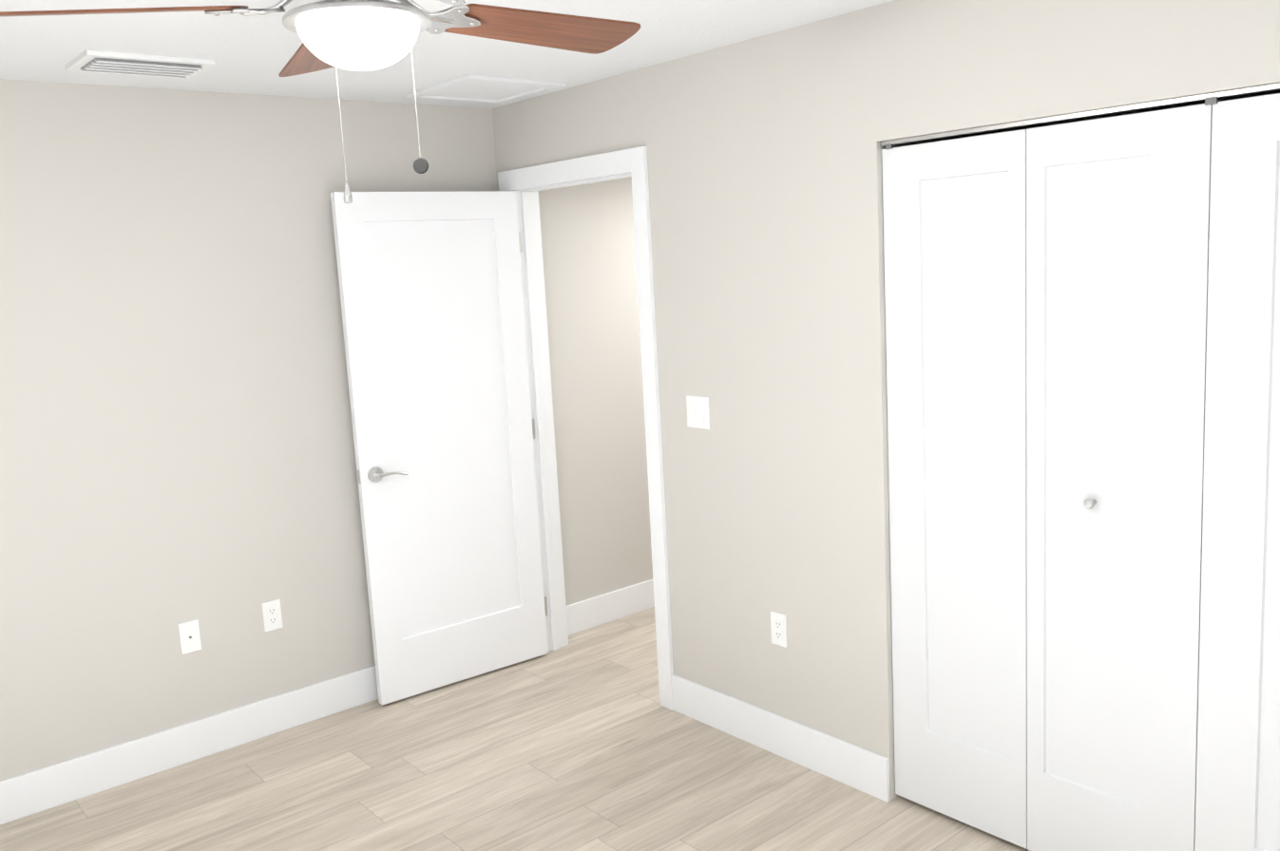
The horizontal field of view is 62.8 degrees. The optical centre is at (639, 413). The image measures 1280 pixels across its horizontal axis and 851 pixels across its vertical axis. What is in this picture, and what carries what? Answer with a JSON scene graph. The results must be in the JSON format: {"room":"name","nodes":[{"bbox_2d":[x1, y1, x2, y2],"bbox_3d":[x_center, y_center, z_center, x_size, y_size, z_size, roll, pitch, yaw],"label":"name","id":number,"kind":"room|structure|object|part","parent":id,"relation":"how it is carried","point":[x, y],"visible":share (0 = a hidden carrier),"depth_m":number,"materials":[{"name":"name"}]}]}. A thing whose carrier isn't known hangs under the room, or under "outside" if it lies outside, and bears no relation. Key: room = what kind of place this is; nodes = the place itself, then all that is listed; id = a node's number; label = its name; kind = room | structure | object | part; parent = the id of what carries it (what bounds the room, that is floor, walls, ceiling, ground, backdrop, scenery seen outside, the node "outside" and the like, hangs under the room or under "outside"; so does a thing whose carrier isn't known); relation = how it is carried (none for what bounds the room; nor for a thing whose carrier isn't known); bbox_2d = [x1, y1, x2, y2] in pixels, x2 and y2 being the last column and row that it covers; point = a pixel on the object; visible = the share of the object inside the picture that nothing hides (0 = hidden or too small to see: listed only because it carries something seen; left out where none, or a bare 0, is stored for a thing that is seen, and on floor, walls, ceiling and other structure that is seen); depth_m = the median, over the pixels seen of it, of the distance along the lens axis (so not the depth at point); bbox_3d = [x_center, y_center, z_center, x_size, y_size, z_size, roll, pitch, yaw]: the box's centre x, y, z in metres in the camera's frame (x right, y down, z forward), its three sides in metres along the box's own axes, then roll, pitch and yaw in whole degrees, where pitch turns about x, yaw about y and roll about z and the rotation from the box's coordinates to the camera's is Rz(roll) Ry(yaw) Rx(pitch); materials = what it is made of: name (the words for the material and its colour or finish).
{"room":"empty bedroom","nodes":[
{"label":"empty bedroom","id":0,"kind":"room"},
{"bbox_2d":[0,78,497,782],"bbox_3d":[-1.869,0.100,3.718,3.300,2.440,0.120,-10,11,-39],"label":"wall","id":1,"kind":"structure","parent":0,"point":[177,445],"depth_m":3.79,"materials":[{"name":"paint"}]},
{"bbox_2d":[0,665,378,824],"bbox_3d":[-1.751,1.237,3.840,3.270,0.145,0.016,-10,11,-39],"label":"baseboard","id":2,"kind":"structure","parent":1,"relation":"attached to","point":[41,790],"depth_m":3.87,"materials":[{"name":"white wood"}]},
{"bbox_2d":[177,619,201,654],"bbox_3d":[-1.662,0.827,3.878,0.070,0.116,0.012,-10,11,-39],"label":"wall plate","id":3,"kind":"object","parent":1,"relation":"attached to","point":[189,637],"visible":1,"depth_m":3.88,"materials":[{"name":"white plastic"}]},
{"bbox_2d":[261,598,282,632],"bbox_3d":[-1.428,0.785,4.076,0.070,0.116,0.008,-10,11,-39],"label":"outlet","id":4,"kind":"object","parent":1,"relation":"attached to","point":[272,615],"visible":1,"depth_m":4.07,"materials":[{"name":"white plastic"}]},
{"bbox_2d":[0,0,893,108],"bbox_3d":[1.209,-1.677,5.955,11.540,0.100,8.440,-10,11,-39],"label":"ceiling","id":5,"kind":"structure","parent":0,"point":[251,54],"depth_m":3.15,"materials":[{"name":"white paint"}]},
{"bbox_2d":[65,49,215,78],"bbox_3d":[-1.540,-1.070,3.240,0.365,0.027,0.265,-10,11,-39],"label":"ceiling vent","id":6,"kind":"object","parent":5,"relation":"in","point":[120,63],"visible":1,"depth_m":3.19,"materials":[{"name":"white metal"}]},
{"bbox_2d":[0,0,640,203],"bbox_3d":[-0.488,-0.681,1.972,1.237,0.544,1.278,-10,11,-39],"label":"fan","id":7,"kind":"object","parent":5,"relation":"hanging from","point":[360,35],"visible":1,"depth_m":1.93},
{"label":"blade","id":8,"kind":"part","parent":7,"relation":"part of","materials":[{"name":"brown wood"}]},
{"label":"blade","id":9,"kind":"part","parent":7,"relation":"part of","materials":[{"name":"brown wood"}]},
{"bbox_3d":[-0.581,-0.438,2.084,0.017,0.041,0.017,-10,11,-39],"label":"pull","id":10,"kind":"part","parent":7,"relation":"part of","materials":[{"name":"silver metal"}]},
{"bbox_3d":[-0.517,-0.678,1.940,0.222,0.080,0.222,-10,11,-39],"label":"globe","id":11,"kind":"part","parent":7,"relation":"part of","materials":[{"name":"white glass"}]},
{"bbox_3d":[-0.434,-0.491,2.080,0.024,0.031,0.024,-10,11,-39],"label":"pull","id":12,"kind":"part","parent":7,"relation":"part of","materials":[{"name":"grey metal"}]},
{"label":"blade","id":13,"kind":"part","parent":7,"relation":"part of","materials":[{"name":"brown wood"}]},
{"bbox_2d":[406,74,566,104],"bbox_3d":[-0.593,-1.242,4.033,0.430,0.014,0.460,-10,11,-39],"label":"ceiling access panel","id":14,"kind":"object","parent":5,"relation":"attached to","point":[480,88],"visible":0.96,"depth_m":4.02,"materials":[{"name":"white paint"}]},
{"bbox_2d":[0,607,1030,850],"bbox_3d":[1.345,0.813,6.316,11.540,0.060,8.440,-10,11,-39],"label":"floor","id":15,"kind":"structure","parent":0,"point":[582,742],"depth_m":3.59,"materials":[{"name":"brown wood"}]},
{"bbox_2d":[490,0,1279,801],"bbox_3d":[0.868,0.038,3.119,0.120,2.440,4.320,-10,11,-39],"label":"wall","id":16,"kind":"structure","parent":0,"point":[765,162],"depth_m":3.49,"materials":[{"name":"paint"}]},
{"bbox_2d":[330,191,547,705],"bbox_3d":[-0.792,0.119,4.411,0.835,2.063,0.043,-9,10,-36],"label":"door leaf","id":17,"kind":"structure","parent":16,"relation":"in","point":[430,291],"depth_m":4.37,"materials":[{"name":"white wood"}]},
{"bbox_2d":[356,467,408,484],"bbox_3d":[-1.045,0.240,4.225,0.186,0.062,0.152,-10,11,-39],"label":"door handle","id":18,"kind":"object","parent":17,"relation":"attached to","point":[376,475],"depth_m":4.18,"materials":[{"name":"silver metal"}]},
{"bbox_3d":[-0.485,0.070,4.660,0.038,1.730,0.013,-10,11,-39],"label":"door hinges","id":19,"kind":"part","parent":17,"relation":"part of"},
{"bbox_2d":[497,146,673,710],"bbox_3d":[-0.185,0.051,4.383,0.156,2.165,0.970,-10,11,-39],"label":"door frame","id":20,"kind":"structure","parent":16,"relation":"attached to","point":[526,184],"depth_m":4.28,"materials":[{"name":"white wood"}]},
{"bbox_2d":[566,579,654,635],"bbox_3d":[-0.147,0.955,5.181,0.670,0.145,0.014,-10,11,-39],"label":"baseboard","id":21,"kind":"structure","parent":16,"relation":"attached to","point":[593,612],"depth_m":5.17,"materials":[{"name":"white wood"}]},
{"bbox_2d":[686,395,710,429],"bbox_3d":[0.207,-0.004,3.797,0.012,0.116,0.116,-10,11,-39],"label":"switch plate","id":22,"kind":"object","parent":16,"relation":"attached to","point":[697,411],"visible":1,"depth_m":3.79,"materials":[{"name":"white plastic"}]},
{"bbox_2d":[770,611,787,648],"bbox_3d":[0.480,0.748,3.632,0.008,0.116,0.070,-10,11,-39],"label":"outlet","id":23,"kind":"object","parent":16,"relation":"attached to","point":[778,627],"visible":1,"depth_m":3.63,"materials":[{"name":"white plastic"}]},
{"bbox_2d":[671,674,890,802],"bbox_3d":[0.462,1.133,3.730,0.014,0.145,1.020,-10,11,-39],"label":"baseboard","id":24,"kind":"structure","parent":16,"relation":"attached to","point":[827,755],"depth_m":3.66,"materials":[{"name":"white wood"}]},
{"bbox_2d":[880,82,1279,850],"bbox_3d":[1.356,0.281,2.530,0.055,2.041,1.826,-10,11,-39],"label":"bifold closet door","id":25,"kind":"structure","parent":16,"relation":"in","point":[1082,354],"depth_m":2.73,"materials":[{"name":"white wood"}]},
{"bbox_2d":[900,90,1279,146],"bbox_3d":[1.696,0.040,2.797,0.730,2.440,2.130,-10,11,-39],"label":"door track","id":26,"kind":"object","parent":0,"point":[1113,115],"depth_m":3.28,"materials":[{"name":"metal"}]}
]}

